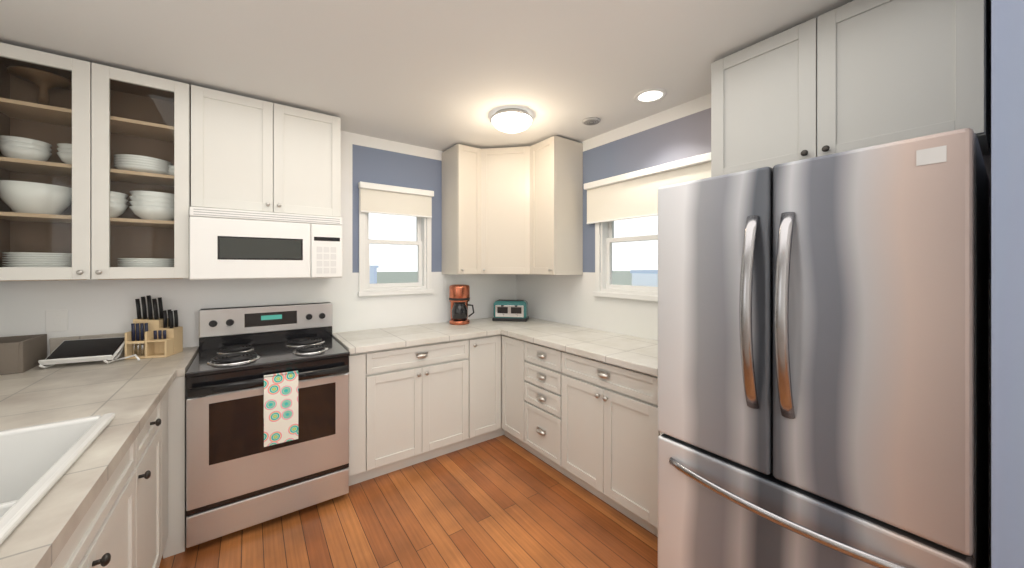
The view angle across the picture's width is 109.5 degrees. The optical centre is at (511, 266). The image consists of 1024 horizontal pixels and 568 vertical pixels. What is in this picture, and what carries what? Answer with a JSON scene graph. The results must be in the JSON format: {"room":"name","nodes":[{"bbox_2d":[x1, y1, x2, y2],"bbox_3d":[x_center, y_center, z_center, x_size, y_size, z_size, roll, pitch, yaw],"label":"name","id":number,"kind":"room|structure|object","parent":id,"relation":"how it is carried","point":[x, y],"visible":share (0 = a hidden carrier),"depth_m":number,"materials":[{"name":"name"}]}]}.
{"room":"kitchen","nodes":[
{"label":"kitchen","id":0,"kind":"room"},
{"bbox_2d":[0,131,516,356],"bbox_3d":[-1.372,0.190,2.927,3.700,2.520,0.150,0,0,-36],"label":"wall","id":1,"kind":"structure","parent":0,"point":[96,307],"depth_m":2.85,"materials":[{"name":"paint"}]},
{"bbox_2d":[45,309,67,331],"bbox_3d":[-2.515,0.300,2.000,0.080,0.120,0.009,0,0,-36],"label":"electrical outlet plate","id":2,"kind":"object","parent":1,"relation":"attached to","point":[56,320],"visible":1,"depth_m":2.00,"materials":[{"name":"white plastic"}]},
{"bbox_2d":[0,42,190,280],"bbox_3d":[-2.246,-0.490,1.975,0.758,1.120,0.362,0,0,-36],"label":"upper cabinet","id":3,"kind":"object","parent":1,"relation":"attached to","point":[98,117],"visible":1,"depth_m":1.93,"materials":[{"name":"white wood"}]},
{"bbox_2d":[0,135,51,161],"bbox_3d":[-2.473,-0.578,1.839,0.154,0.114,0.158,0,0,15],"label":"bowl stack","id":4,"kind":"object","parent":3,"relation":"in","point":[25,142],"depth_m":1.79,"materials":[{"name":"white ceramic"}]},
{"bbox_2d":[0,180,71,214],"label":"bowl","id":5,"kind":"object","parent":3,"relation":"in","point":[64,198],"depth_m":1.79,"materials":[{"name":"white ceramic"}]},
{"bbox_2d":[2,252,71,266],"bbox_3d":[-2.422,-0.011,1.870,0.248,0.114,0.248,0,0,9],"label":"plate stack","id":6,"kind":"object","parent":3,"relation":"in","point":[15,256],"depth_m":1.79,"materials":[{"name":"white ceramic"}]},
{"bbox_2d":[7,66,71,105],"bbox_3d":[-2.422,-0.888,1.870,0.220,0.175,0.220,0,0,-36],"label":"stand","id":7,"kind":"object","parent":3,"relation":"in","point":[43,91],"depth_m":1.85,"materials":[{"name":"brown"}]},
{"bbox_2d":[57,143,71,163],"bbox_3d":[-2.319,-0.578,1.951,0.154,0.114,0.158,0,0,15],"label":"bowl","id":8,"kind":"object","parent":3,"relation":"in","point":[61,145],"depth_m":1.88,"materials":[{"name":"white ceramic"}]},
{"bbox_2d":[110,191,173,220],"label":"bowl stack","id":9,"kind":"object","parent":3,"relation":"in","point":[145,207],"depth_m":2.03,"materials":[{"name":"white ceramic"}]},
{"bbox_2d":[114,154,173,174],"bbox_3d":[-2.111,-0.566,2.116,0.235,0.091,0.286,0,0,24],"label":"bowl stack","id":10,"kind":"object","parent":3,"relation":"in","point":[165,167],"depth_m":2.01,"materials":[{"name":"white ceramic"}]},
{"bbox_2d":[117,258,173,266],"bbox_3d":[-2.106,0.001,2.099,0.248,0.091,0.248,0,0,9],"label":"plate stack","id":11,"kind":"object","parent":3,"relation":"in","point":[122,262],"depth_m":2.01,"materials":[{"name":"white ceramic"}]},
{"bbox_2d":[189,207,342,279],"bbox_3d":[-1.602,-0.129,2.417,0.792,0.414,0.401,0,0,-36],"label":"microwave","id":12,"kind":"object","parent":1,"relation":"attached to","point":[227,244],"visible":1,"depth_m":2.22,"materials":[{"name":"white plastic"},{"name":"black glass"}]},
{"bbox_2d":[191,85,340,216],"bbox_3d":[-1.614,-0.696,2.434,0.796,0.708,0.360,0,0,-36],"label":"upper cabinet","id":13,"kind":"object","parent":1,"relation":"attached to","point":[249,154],"visible":1,"depth_m":2.28,"materials":[{"name":"white paint"}]},
{"bbox_2d":[358,189,432,296],"bbox_3d":[-1.014,-0.210,3.145,0.639,0.904,0.155,0,0,-36],"label":"window","id":14,"kind":"structure","parent":1,"relation":"in","point":[366,286],"depth_m":3.13,"materials":[{"name":"white"}]},
{"bbox_2d":[358,181,433,217],"bbox_3d":[-0.966,-0.555,3.074,0.630,0.240,0.052,0,0,-36],"label":"window blind","id":15,"kind":"object","parent":14,"relation":"attached to","point":[388,199],"visible":0.98,"depth_m":3.05,"materials":[{"name":"white fabric"}]},
{"bbox_2d":[159,435,657,567],"bbox_3d":[0.021,1.480,1.003,3.700,0.060,4.900,0,0,-36],"label":"floor","id":16,"kind":"structure","parent":0,"point":[503,501],"depth_m":2.01,"materials":[{"name":"brown wood"}]},
{"bbox_2d":[50,468,145,567],"bbox_3d":[-1.377,1.100,0.688,0.763,0.700,1.062,0,0,-36],"label":"base cabinet","id":17,"kind":"object","parent":16,"relation":"on","point":[135,516],"depth_m":1.09,"materials":[{"name":"white paint"}]},
{"bbox_2d":[103,393,165,567],"bbox_3d":[-1.771,1.005,1.233,0.763,0.890,0.520,0,0,-36],"label":"base cabinet","id":18,"kind":"object","parent":16,"relation":"on","point":[148,450],"depth_m":1.54,"materials":[{"name":"white paint"}]},
{"bbox_2d":[0,346,198,567],"bbox_3d":[-1.301,0.538,0.637,0.825,0.040,3.638,0,0,-36],"label":"countertop","id":19,"kind":"structure","parent":18,"relation":"on","point":[130,393],"depth_m":1.28,"materials":[{"name":"tile"}]},
{"bbox_2d":[0,334,46,374],"bbox_3d":[-2.533,0.442,1.808,0.192,0.150,0.260,0,0,-36],"label":"crate","id":20,"kind":"object","parent":19,"relation":"on","point":[21,354],"visible":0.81,"depth_m":1.78,"materials":[{"name":"brown wood"}]},
{"bbox_2d":[0,413,114,544],"bbox_3d":[-1.362,0.463,0.693,0.653,0.528,0.860,0,0,-36],"label":"drop-in sink","id":21,"kind":"object","parent":19,"relation":"in","point":[37,462],"visible":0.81,"depth_m":1.09,"materials":[{"name":"white ceramic"}]},
{"bbox_2d":[49,333,124,353],"bbox_3d":[-2.406,0.455,2.062,0.290,0.125,0.028,0,0,-36],"label":"cutting board","id":22,"kind":"object","parent":19,"relation":"on","point":[54,343],"visible":0.31,"depth_m":2.03,"materials":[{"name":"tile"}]},
{"bbox_2d":[38,337,139,368],"bbox_3d":[-2.225,0.459,1.956,0.382,0.114,0.204,0,0,-24],"label":"easel","id":23,"kind":"object","parent":19,"relation":"on","point":[85,350],"visible":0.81,"depth_m":1.93,"materials":[{"name":"silver metal"}]},
{"bbox_2d":[125,295,182,359],"bbox_3d":[-2.076,0.344,2.104,0.190,0.346,0.155,0,0,-16],"label":"knife block","id":24,"kind":"object","parent":19,"relation":"on","point":[151,336],"visible":0.94,"depth_m":2.09,"materials":[{"name":"beige wood"}]},
{"bbox_2d":[166,387,169,557],"bbox_3d":[-1.955,1.005,1.487,0.763,0.890,0.224,0,0,-36],"label":"base cabinet","id":25,"kind":"object","parent":16,"relation":"on","point":[168,391],"depth_m":1.81,"materials":[{"name":"white paint"}]},
{"bbox_2d":[170,376,186,555],"bbox_3d":[-2.182,1.005,1.853,0.824,0.890,0.635,0,0,-36],"label":"base cabinet","id":26,"kind":"object","parent":16,"relation":"on","point":[178,398],"depth_m":1.83,"materials":[{"name":"white paint"}]},
{"bbox_2d":[185,302,349,547],"bbox_3d":[-1.498,0.863,2.274,0.766,1.175,0.719,0,0,-36],"label":"range","id":27,"kind":"object","parent":16,"relation":"on","point":[239,476],"visible":1,"depth_m":2.05,"materials":[{"name":"grey metal"}]},
{"bbox_2d":[264,370,297,446],"bbox_3d":[-1.279,0.782,2.006,0.160,0.375,0.043,0,0,-36],"label":"towel","id":28,"kind":"object","parent":27,"relation":"hanging from","point":[280,407],"visible":0.95,"depth_m":1.99,"materials":[{"name":"fabric"}]},
{"bbox_2d":[348,340,459,485],"bbox_3d":[-0.847,1.005,2.835,0.931,0.890,0.611,0,0,-36],"label":"base cabinet","id":29,"kind":"object","parent":16,"relation":"on","point":[404,402],"depth_m":2.53,"materials":[{"name":"white paint"}]},
{"bbox_2d":[332,321,499,353],"bbox_3d":[-0.756,0.538,2.881,1.140,0.040,0.641,0,0,-36],"label":"countertop","id":30,"kind":"structure","parent":29,"relation":"on","point":[360,341],"depth_m":2.75,"materials":[{"name":"tile"}]},
{"bbox_2d":[449,284,473,324],"bbox_3d":[-0.473,0.340,3.282,0.200,0.354,0.201,0,0,-36],"label":"coffee maker","id":31,"kind":"object","parent":30,"relation":"on","point":[459,297],"visible":1,"depth_m":3.21,"materials":[{"name":"orange metal"}]},
{"bbox_2d":[460,334,499,448],"bbox_3d":[-0.390,1.005,3.132,0.384,0.890,0.666,0,0,-36],"label":"base cabinet","id":32,"kind":"object","parent":16,"relation":"on","point":[479,356],"depth_m":2.90,"materials":[{"name":"white paint"}]},
{"bbox_2d":[500,334,523,447],"bbox_3d":[0.221,1.005,3.055,0.665,0.890,0.325,0,0,-36],"label":"base cabinet","id":33,"kind":"object","parent":16,"relation":"on","point":[511,349],"depth_m":2.91,"materials":[{"name":"white paint"}]},
{"bbox_2d":[524,341,555,468],"bbox_3d":[0.458,1.005,2.773,0.610,0.890,0.518,0,0,-36],"label":"base cabinet","id":34,"kind":"object","parent":16,"relation":"on","point":[539,360],"depth_m":2.61,"materials":[{"name":"white paint"}]},
{"bbox_2d":[556,349,643,526],"bbox_3d":[0.787,1.005,2.320,0.610,0.890,0.722,0,0,-36],"label":"base cabinet","id":35,"kind":"object","parent":16,"relation":"on","point":[589,424],"depth_m":2.15,"materials":[{"name":"white paint"}]},
{"bbox_2d":[470,317,657,376],"bbox_3d":[0.430,0.538,2.775,0.655,0.040,2.204,0,0,-36],"label":"countertop","id":36,"kind":"structure","parent":35,"relation":"on","point":[639,354],"depth_m":2.50,"materials":[{"name":"tile"}]},
{"bbox_2d":[492,299,528,321],"bbox_3d":[-0.013,0.421,3.475,0.330,0.192,0.202,0,0,9],"label":"toaster","id":37,"kind":"object","parent":36,"relation":"on","point":[511,310],"visible":1,"depth_m":3.40,"materials":[{"name":"teal metal"}]},
{"bbox_2d":[644,373,662,536],"bbox_3d":[1.029,1.005,1.985,0.610,0.890,0.220,0,0,-36],"label":"base cabinet","id":38,"kind":"object","parent":16,"relation":"on","point":[651,433],"depth_m":1.89,"materials":[{"name":"white paint"}]},
{"bbox_2d":[658,128,987,567],"bbox_3d":[1.183,0.556,1.437,0.948,1.787,0.836,0,0,-36],"label":"fridge","id":39,"kind":"object","parent":16,"relation":"on","point":[822,361],"visible":1,"depth_m":1.09,"materials":[{"name":"grey metal"}]},
{"bbox_2d":[0,0,853,150],"bbox_3d":[0.021,-1.100,1.003,3.700,0.060,4.900,0,0,-36],"label":"ceiling","id":40,"kind":"structure","parent":0,"point":[442,75],"depth_m":1.79,"materials":[{"name":"white paint"}]},
{"bbox_2d":[490,108,532,132],"bbox_3d":[0.001,-1.016,2.566,0.301,0.106,0.304,0,0,-36],"label":"flush-mount ceiling light","id":41,"kind":"object","parent":40,"relation":"attached to","point":[511,120],"visible":1,"depth_m":2.48,"materials":[{"name":"white glass"}]},
{"bbox_2d":[582,117,600,124],"bbox_3d":[0.583,-1.062,2.656,0.130,0.014,0.130,0,0,-36],"label":"ceiling vent","id":42,"kind":"object","parent":40,"relation":"in","point":[591,121],"visible":1,"depth_m":2.64,"materials":[{"name":"grey plastic"}]},
{"bbox_2d":[634,88,666,102],"bbox_3d":[0.863,-1.065,2.261,0.190,0.008,0.190,0,0,-36],"label":"recessed light","id":43,"kind":"object","parent":40,"relation":"in","point":[649,95],"visible":1,"depth_m":2.26,"materials":[{"name":"white"}]},
{"bbox_2d":[517,0,990,567],"bbox_3d":[1.503,0.190,1.983,0.150,2.520,4.750,0,0,-36],"label":"wall","id":44,"kind":"structure","parent":0,"point":[673,134],"depth_m":2.74,"materials":[{"name":"paint"}]},
{"bbox_2d":[442,136,582,274],"bbox_3d":[-0.024,-0.490,3.222,0.865,1.120,0.948,0,0,-36],"label":"upper cabinet","id":45,"kind":"object","parent":44,"relation":"attached to","point":[513,210],"visible":1,"depth_m":3.15,"materials":[{"name":"beige paint"}]},
{"bbox_2d":[593,216,657,301],"bbox_3d":[0.993,-0.210,2.632,0.155,0.904,0.924,0,0,-36],"label":"window","id":46,"kind":"structure","parent":44,"relation":"in","point":[605,239],"depth_m":2.91,"materials":[{"name":"white"}]},
{"bbox_2d":[584,152,710,223],"bbox_3d":[0.917,-0.517,2.590,0.052,0.335,1.040,0,0,-36],"label":"window blind","id":47,"kind":"object","parent":44,"relation":"attached to","point":[631,195],"visible":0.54,"depth_m":2.60,"materials":[{"name":"white fabric"}]},
{"bbox_2d":[711,0,989,176],"bbox_3d":[1.418,-0.740,1.619,0.411,0.620,0.860,0,0,-36],"label":"upper cabinet","id":48,"kind":"object","parent":44,"relation":"attached to","point":[855,74],"visible":0.81,"depth_m":1.43,"materials":[{"name":"grey paint"}]},
{"bbox_2d":[991,0,1023,567],"bbox_3d":[1.528,0.190,1.049,0.905,2.520,0.148,0,0,-36],"label":"wall","id":49,"kind":"structure","parent":0,"point":[1007,283],"depth_m":0.83,"materials":[{"name":"paint"}]},
{"label":"outside","id":50,"kind":"structure","parent":0,"visible":0},
{"bbox_2d":[377,271,631,284],"bbox_3d":[0.049,4.550,3.863,600.000,0.200,600.000,0,0,-36],"label":"ground","id":51,"kind":"structure","parent":50,"point":[616,276],"depth_m":144.89,"materials":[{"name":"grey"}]},
{"bbox_2d":[370,265,378,283],"bbox_3d":[-27.032,2.150,58.329,8.601,4.600,7.999,0,0,-36],"label":"building","id":52,"kind":"structure","parent":51,"relation":"on","point":[372,269],"materials":[{"name":"grey"}]},
{"bbox_2d":[630,270,657,286],"bbox_3d":[20.724,2.450,43.518,8.601,4.000,9.001,0,0,-36],"label":"building","id":53,"kind":"structure","parent":51,"relation":"on","point":[644,280],"depth_m":43.27,"materials":[{"name":"grey"}]}
]}

